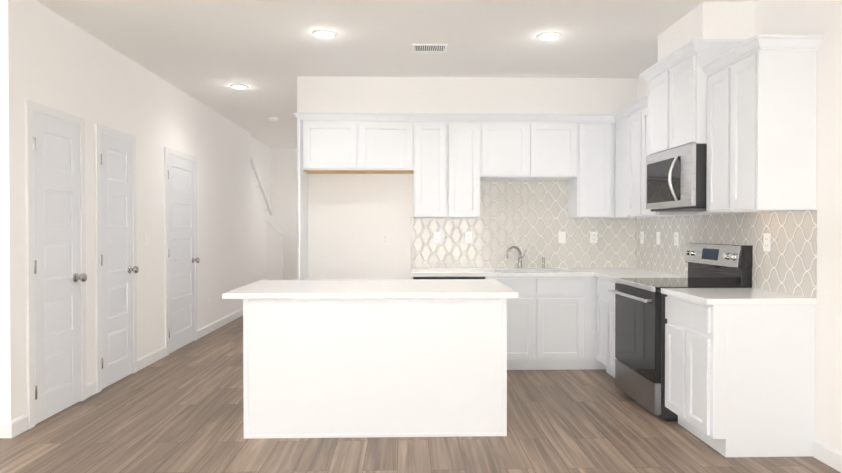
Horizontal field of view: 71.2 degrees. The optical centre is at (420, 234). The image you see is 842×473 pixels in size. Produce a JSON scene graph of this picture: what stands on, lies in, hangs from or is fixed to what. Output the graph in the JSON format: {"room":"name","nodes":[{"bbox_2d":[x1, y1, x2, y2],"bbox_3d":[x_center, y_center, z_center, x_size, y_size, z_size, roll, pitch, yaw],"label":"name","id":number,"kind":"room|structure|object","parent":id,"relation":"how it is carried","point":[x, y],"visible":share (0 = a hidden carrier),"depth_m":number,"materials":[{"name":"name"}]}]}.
{"room":"kitchen","nodes":[
{"label":"kitchen","id":0,"kind":"room"},
{"bbox_2d":[0,0,20,420],"bbox_3d":[-3.608,-0.144,3.679,2.100,2.820,0.100,0,1,-1],"label":"wall","id":1,"kind":"structure","parent":0,"point":[10,346],"depth_m":3.67,"materials":[{"name":"white paint"}]},
{"bbox_2d":[0,414,27,437],"bbox_3d":[-3.602,1.214,3.709,2.114,0.104,0.159,0,1,-1],"label":"baseboard return","id":2,"kind":"object","parent":1,"relation":"attached to","point":[14,427],"visible":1,"depth_m":3.68,"materials":[{"name":"white paint"}]},
{"bbox_2d":[19,0,250,424],"bbox_3d":[-2.683,-0.172,6.549,0.100,2.820,5.590,0,1,-1],"label":"wall","id":3,"kind":"structure","parent":0,"point":[66,66],"depth_m":5.57,"materials":[{"name":"white paint"}]},
{"bbox_2d":[25,99,86,428],"bbox_3d":[-2.522,0.193,4.151,0.092,2.137,0.680,0,1,-1],"label":"closet door","id":4,"kind":"structure","parent":3,"relation":"in","point":[56,277],"depth_m":4.10,"materials":[{"name":"white paint"}]},
{"bbox_2d":[86,380,96,397],"bbox_3d":[-2.575,1.205,4.585,0.014,0.104,0.160,0,1,-1],"label":"baseboard","id":5,"kind":"structure","parent":3,"relation":"attached to","point":[91,388],"depth_m":4.58,"materials":[{"name":"white paint"}]},
{"bbox_2d":[94,123,138,392],"bbox_3d":[-2.545,0.185,5.001,0.092,2.137,0.680,0,1,-1],"label":"closet door","id":6,"kind":"structure","parent":3,"relation":"in","point":[116,269],"depth_m":4.96,"materials":[{"name":"white paint"}]},
{"bbox_2d":[137,346,165,370],"bbox_3d":[-2.603,1.194,5.680,0.014,0.104,0.650,0,1,-1],"label":"baseboard","id":7,"kind":"structure","parent":3,"relation":"attached to","point":[150,358],"depth_m":5.67,"materials":[{"name":"white paint"}]},
{"bbox_2d":[164,147,199,355],"bbox_3d":[-2.582,0.170,6.445,0.092,2.137,0.890,0,1,-1],"label":"hall door","id":8,"kind":"structure","parent":3,"relation":"in","point":[181,259],"depth_m":6.39,"materials":[{"name":"white paint"}]},
{"bbox_2d":[197,308,242,338],"bbox_3d":[-2.677,1.170,8.138,0.034,0.104,2.469,0,1,-1],"label":"baseboard","id":9,"kind":"structure","parent":3,"relation":"attached to","point":[211,327],"depth_m":7.67,"materials":[{"name":"white paint"}]},
{"bbox_2d":[250,136,270,282],"bbox_3d":[-2.860,-0.209,10.261,0.100,2.820,1.840,0,1,-1],"label":"wall","id":10,"kind":"structure","parent":0,"point":[260,155],"depth_m":10.24,"materials":[{"name":"white paint"}]},
{"bbox_2d":[248,148,271,214],"bbox_3d":[-2.763,-0.877,10.027,0.079,1.065,1.727,0,1,-1],"label":"stair handrail","id":11,"kind":"object","parent":10,"relation":"attached to","point":[260,185],"visible":0.73,"depth_m":10.04,"materials":[{"name":"white paint"}]},
{"bbox_2d":[266,220,284,279],"bbox_3d":[-2.661,0.466,10.763,0.305,1.460,0.130,0,1,-1],"label":"wall","id":12,"kind":"structure","parent":0,"point":[275,236],"depth_m":10.71,"materials":[{"name":"white paint"}]},
{"bbox_2d":[270,148,296,279],"bbox_3d":[-2.113,-0.218,11.151,1.680,2.820,0.100,0,1,-1],"label":"wall","id":13,"kind":"structure","parent":0,"point":[283,161],"depth_m":11.09,"materials":[{"name":"white paint"}]},
{"bbox_2d":[35,0,756,147],"bbox_3d":[-1.167,-1.587,4.009,7.600,0.060,15.000,0,1,-1],"label":"ceiling","id":14,"kind":"structure","parent":0,"point":[207,53],"depth_m":4.75,"materials":[{"name":"white paint"}]},
{"bbox_2d":[230,84,247,88],"bbox_3d":[-1.936,-1.569,6.270,0.190,0.020,0.190,0,1,-1],"label":"recessed light","id":15,"kind":"object","parent":14,"relation":"in","point":[238,86],"visible":0.98,"depth_m":6.23,"materials":[{"name":"white plastic"}]},
{"bbox_2d":[268,117,278,120],"bbox_3d":[-2.023,-1.579,8.068,0.136,0.037,0.136,0,1,-1],"label":"smoke detector","id":16,"kind":"object","parent":14,"relation":"attached to","point":[273,118],"visible":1,"depth_m":8.02,"materials":[{"name":"white plastic"}]},
{"bbox_2d":[312,30,336,38],"bbox_3d":[-0.751,-1.552,4.580,0.190,0.020,0.190,0,1,-1],"label":"recessed light","id":17,"kind":"object","parent":14,"relation":"in","point":[326,34],"visible":1,"depth_m":4.55,"materials":[{"name":"white plastic"}]},
{"bbox_2d":[412,44,447,51],"bbox_3d":[0.073,-1.562,4.932,0.290,0.008,0.200,0,1,-1],"label":"ceiling vent","id":18,"kind":"object","parent":14,"relation":"in","point":[429,47],"visible":0.98,"depth_m":4.92,"materials":[{"name":"white plastic"}]},
{"bbox_2d":[536,32,560,39],"bbox_3d":[1.003,-1.552,4.626,0.190,0.020,0.190,0,1,-1],"label":"recessed light","id":19,"kind":"object","parent":14,"relation":"in","point":[548,35],"visible":0.98,"depth_m":4.59,"materials":[{"name":"white plastic"}]},
{"bbox_2d":[0,315,840,472],"bbox_3d":[-1.167,1.293,4.038,7.600,0.060,15.000,0,1,-1],"label":"floor","id":20,"kind":"structure","parent":0,"point":[180,410],"depth_m":3.62,"materials":[{"name":"brown wood"}]},
{"bbox_2d":[298,118,307,279],"bbox_3d":[-1.130,0.087,5.651,0.019,2.320,0.448,0,1,-1],"label":"end panel","id":21,"kind":"object","parent":20,"relation":"on","point":[302,225],"visible":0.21,"depth_m":5.55,"materials":[{"name":"white paint"}]},
{"bbox_2d":[243,298,506,438],"bbox_3d":[-0.293,0.827,4.111,1.639,0.870,0.890,0,1,-1],"label":"kitchen island","id":22,"kind":"object","parent":20,"relation":"on","point":[389,367],"visible":0.85,"depth_m":3.67,"materials":[{"name":"white paint"}]},
{"bbox_2d":[222,279,518,298],"bbox_3d":[-0.319,0.373,4.111,1.826,0.035,0.960,0,1,-1],"label":"island countertop","id":23,"kind":"structure","parent":22,"relation":"on","point":[376,289],"depth_m":3.84,"materials":[{"name":"white stone"}]},
{"bbox_2d":[411,277,484,278],"bbox_3d":[0.237,0.812,5.593,0.669,0.870,0.650,0,1,-1],"label":"dishwasher","id":24,"kind":"object","parent":20,"relation":"on","point":[447,277],"visible":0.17,"depth_m":5.30,"materials":[{"name":"silver metal"}]},
{"bbox_2d":[557,276,605,369],"bbox_3d":[1.791,0.812,5.654,0.756,0.870,0.610,0,1,-1],"label":"base cabinet","id":25,"kind":"object","parent":20,"relation":"on","point":[577,296],"depth_m":5.35,"materials":[{"name":"white paint"}]},
{"bbox_2d":[410,268,651,276],"bbox_3d":[1.046,0.359,5.616,2.290,0.035,0.638,0,1,-1],"label":"countertop","id":26,"kind":"structure","parent":25,"relation":"on","point":[415,272],"depth_m":5.45,"materials":[{"name":"white stone"}]},
{"bbox_2d":[506,246,525,268],"bbox_3d":[0.943,0.226,5.840,0.209,0.225,0.095,0,1,-1],"label":"faucet","id":27,"kind":"object","parent":26,"relation":"on","point":[520,258],"visible":1,"depth_m":5.84,"materials":[{"name":"grey metal"}]},
{"bbox_2d":[542,257,544,268],"bbox_3d":[1.221,0.282,5.866,0.044,0.112,0.044,0,1,-1],"label":"soap dispenser","id":28,"kind":"object","parent":26,"relation":"on","point":[543,262],"visible":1,"depth_m":5.86,"materials":[{"name":"grey metal"}]},
{"bbox_2d":[596,277,616,377],"bbox_3d":[1.901,0.818,5.027,0.610,0.870,0.644,0,1,-1],"label":"base cabinet","id":29,"kind":"object","parent":20,"relation":"on","point":[605,338],"visible":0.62,"depth_m":5.09,"materials":[{"name":"white paint"}]},
{"bbox_2d":[593,271,687,280],"bbox_3d":[1.888,0.365,5.001,0.638,0.035,0.600,0,1,-1],"label":"countertop","id":30,"kind":"structure","parent":29,"relation":"on","point":[610,274],"depth_m":5.09,"materials":[{"name":"white stone"}]},
{"bbox_2d":[608,243,752,421],"bbox_3d":[1.852,0.665,4.320,0.725,1.190,0.756,0,1,-1],"label":"range","id":31,"kind":"object","parent":20,"relation":"on","point":[640,320],"visible":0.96,"depth_m":4.17,"materials":[{"name":"silver metal"}]},
{"bbox_2d":[665,295,814,456],"bbox_3d":[1.938,0.832,3.647,0.610,0.870,0.590,0,1,-1],"label":"base cabinet","id":32,"kind":"object","parent":20,"relation":"on","point":[739,380],"visible":0.88,"depth_m":3.35,"materials":[{"name":"white paint"}]},
{"bbox_2d":[661,288,816,304],"bbox_3d":[1.925,0.378,3.636,0.635,0.035,0.603,0,1,-1],"label":"countertop","id":33,"kind":"structure","parent":32,"relation":"on","point":[731,296],"depth_m":3.44,"materials":[{"name":"white stone"}]},
{"bbox_2d":[297,76,636,279],"bbox_3d":[0.523,-0.167,5.968,3.520,2.820,0.100,0,1,-1],"label":"wall","id":34,"kind":"structure","parent":0,"point":[352,218],"depth_m":5.89,"materials":[{"name":"white paint"}]},
{"bbox_2d":[303,121,422,217],"bbox_3d":[-0.560,-0.619,5.713,1.117,0.910,0.340,0,1,-1],"label":"upper cabinet","id":35,"kind":"object","parent":34,"relation":"attached to","point":[329,147],"depth_m":5.55,"materials":[{"name":"white paint"}]},
{"bbox_2d":[382,234,388,244],"bbox_3d":[-0.357,0.049,5.891,0.072,0.116,0.008,0,1,-1],"label":"outlet","id":36,"kind":"object","parent":34,"relation":"attached to","point":[385,239],"visible":1,"depth_m":5.89,"materials":[{"name":"white plastic"}]},
{"bbox_2d":[423,122,490,217],"bbox_3d":[0.259,-0.619,5.735,0.741,0.910,0.340,0,1,-1],"label":"upper cabinet","id":37,"kind":"object","parent":34,"relation":"attached to","point":[449,166],"depth_m":5.57,"materials":[{"name":"white paint"}]},
{"bbox_2d":[410,218,635,267],"bbox_3d":[1.038,0.086,5.928,2.288,0.502,0.008,0,1,-1],"label":"backsplash","id":38,"kind":"structure","parent":34,"relation":"attached to","point":[495,239],"depth_m":5.92,"materials":[{"name":"tile"}]},
{"bbox_2d":[434,232,440,242],"bbox_3d":[0.163,0.029,5.895,0.072,0.116,0.008,0,1,-1],"label":"electrical outlet","id":39,"kind":"object","parent":38,"relation":"attached to","point":[437,237],"visible":1,"depth_m":5.89,"materials":[{"name":"white plastic"}]},
{"bbox_2d":[465,232,471,242],"bbox_3d":[0.477,0.029,5.903,0.072,0.116,0.008,0,1,-1],"label":"electrical outlet","id":40,"kind":"object","parent":38,"relation":"attached to","point":[468,237],"visible":1,"depth_m":5.90,"materials":[{"name":"white plastic"}]},
{"bbox_2d":[558,232,565,242],"bbox_3d":[1.421,0.029,5.927,0.072,0.116,0.009,0,1,-1],"label":"light switch","id":41,"kind":"object","parent":38,"relation":"attached to","point":[561,237],"visible":1,"depth_m":5.93,"materials":[{"name":"white plastic"}]},
{"bbox_2d":[590,232,596,242],"bbox_3d":[1.742,0.029,5.936,0.072,0.116,0.008,0,1,-1],"label":"electrical outlet","id":42,"kind":"object","parent":38,"relation":"attached to","point":[593,237],"visible":1,"depth_m":5.93,"materials":[{"name":"white plastic"}]},
{"bbox_2d":[479,180,567,217],"bbox_3d":[1.020,-0.356,5.923,0.924,0.378,0.008,0,1,-1],"label":"backsplash","id":43,"kind":"structure","parent":34,"relation":"attached to","point":[523,198],"depth_m":5.92,"materials":[{"name":"tile"}]},
{"bbox_2d":[491,122,586,217],"bbox_3d":[1.025,-0.619,5.755,1.070,0.910,0.340,0,1,-1],"label":"upper cabinet","id":44,"kind":"object","parent":34,"relation":"attached to","point":[519,150],"depth_m":5.60,"materials":[{"name":"white paint"}]},
{"bbox_2d":[587,123,614,217],"bbox_3d":[1.634,-0.620,5.770,0.429,0.910,0.340,0,1,-1],"label":"upper cabinet","id":45,"kind":"object","parent":34,"relation":"attached to","point":[600,136],"depth_m":5.61,"materials":[{"name":"white paint"}]},
{"bbox_2d":[293,113,611,122],"bbox_3d":[0.339,-1.102,5.552,3.062,0.070,0.056,0,1,-1],"label":"crown molding","id":46,"kind":"structure","parent":45,"relation":"attached to","point":[375,117],"depth_m":5.54,"materials":[{"name":"white paint"}]},
{"bbox_2d":[658,2,753,60],"bbox_3d":[2.051,-1.428,4.295,0.349,0.264,0.700,0,1,-1],"label":"wall","id":47,"kind":"structure","parent":0,"point":[718,20],"depth_m":3.95,"materials":[{"name":"white paint"}]},
{"bbox_2d":[637,0,841,451],"bbox_3d":[2.352,-0.121,1.440,0.100,2.820,9.250,0,1,-1],"label":"wall","id":48,"kind":"structure","parent":0,"point":[809,17],"depth_m":3.27,"materials":[{"name":"white paint"}]},
{"bbox_2d":[615,107,698,216],"bbox_3d":[2.033,-0.613,5.147,0.340,0.910,0.923,0,1,-1],"label":"upper cabinet","id":49,"kind":"object","parent":48,"relation":"attached to","point":[631,156],"visible":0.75,"depth_m":5.20,"materials":[{"name":"white paint"}]},
{"bbox_2d":[612,95,647,122],"bbox_3d":[1.854,-1.098,5.113,0.056,0.070,0.870,0,1,-1],"label":"crown molding","id":50,"kind":"structure","parent":49,"relation":"attached to","point":[636,106],"depth_m":5.15,"materials":[{"name":"white paint"}]},
{"bbox_2d":[648,52,723,155],"bbox_3d":[2.015,-0.915,4.300,0.420,0.609,0.759,0,1,-1],"label":"upper cabinet","id":51,"kind":"object","parent":48,"relation":"attached to","point":[677,105],"visible":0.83,"depth_m":4.14,"materials":[{"name":"white paint"}]},
{"bbox_2d":[646,144,706,211],"bbox_3d":[1.976,-0.394,4.310,0.493,0.431,0.749,0,1,-1],"label":"microwave","id":52,"kind":"object","parent":51,"relation":"attached to","point":[676,179],"visible":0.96,"depth_m":4.12,"materials":[{"name":"silver metal"}]},
{"bbox_2d":[639,39,747,80],"bbox_3d":[1.996,-1.250,4.297,0.459,0.070,0.875,0,1,-1],"label":"crown molding","id":53,"kind":"structure","parent":51,"relation":"attached to","point":[682,53],"depth_m":3.96,"materials":[{"name":"white paint"}]},
{"bbox_2d":[636,210,816,297],"bbox_3d":[2.212,0.099,4.649,0.008,0.502,2.609,0,1,-1],"label":"backsplash","id":54,"kind":"structure","parent":48,"relation":"attached to","point":[787,264],"depth_m":3.91,"materials":[{"name":"tile"}]},
{"bbox_2d":[640,232,643,243],"bbox_3d":[2.173,0.030,5.783,0.008,0.116,0.072,0,1,-1],"label":"electrical outlet","id":55,"kind":"object","parent":54,"relation":"attached to","point":[642,237],"visible":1,"depth_m":5.77,"materials":[{"name":"white plastic"}]},
{"bbox_2d":[656,232,659,244],"bbox_3d":[2.182,0.034,5.413,0.009,0.116,0.072,0,1,-1],"label":"light switch","id":56,"kind":"object","parent":54,"relation":"attached to","point":[658,238],"visible":1,"depth_m":5.41,"materials":[{"name":"white plastic"}]},
{"bbox_2d":[674,232,678,245],"bbox_3d":[2.192,0.038,5.053,0.008,0.116,0.072,0,1,-1],"label":"electrical outlet","id":57,"kind":"object","parent":54,"relation":"attached to","point":[676,238],"visible":1,"depth_m":5.04,"materials":[{"name":"white plastic"}]},
{"bbox_2d":[763,233,770,251],"bbox_3d":[2.225,0.050,3.784,0.008,0.116,0.072,0,1,-1],"label":"electrical outlet","id":58,"kind":"object","parent":54,"relation":"attached to","point":[766,241],"visible":1,"depth_m":3.78,"materials":[{"name":"white plastic"}]},
{"bbox_2d":[706,49,816,212],"bbox_3d":[2.072,-0.598,3.632,0.340,0.910,0.582,0,1,-1],"label":"upper cabinet","id":59,"kind":"object","parent":48,"relation":"attached to","point":[761,127],"visible":0.96,"depth_m":3.35,"materials":[{"name":"white paint"}]},
{"bbox_2d":[700,34,823,75],"bbox_3d":[2.055,-1.083,3.598,0.379,0.070,0.636,0,1,-1],"label":"crown molding","id":60,"kind":"structure","parent":59,"relation":"attached to","point":[747,48],"depth_m":3.32,"materials":[{"name":"white paint"}]},
{"bbox_2d":[813,439,841,472],"bbox_3d":[2.331,1.250,0.092,0.014,0.104,6.530,0,1,-1],"label":"baseboard","id":61,"kind":"structure","parent":48,"relation":"attached to","point":[828,455],"depth_m":3.24,"materials":[{"name":"white paint"}]}
]}

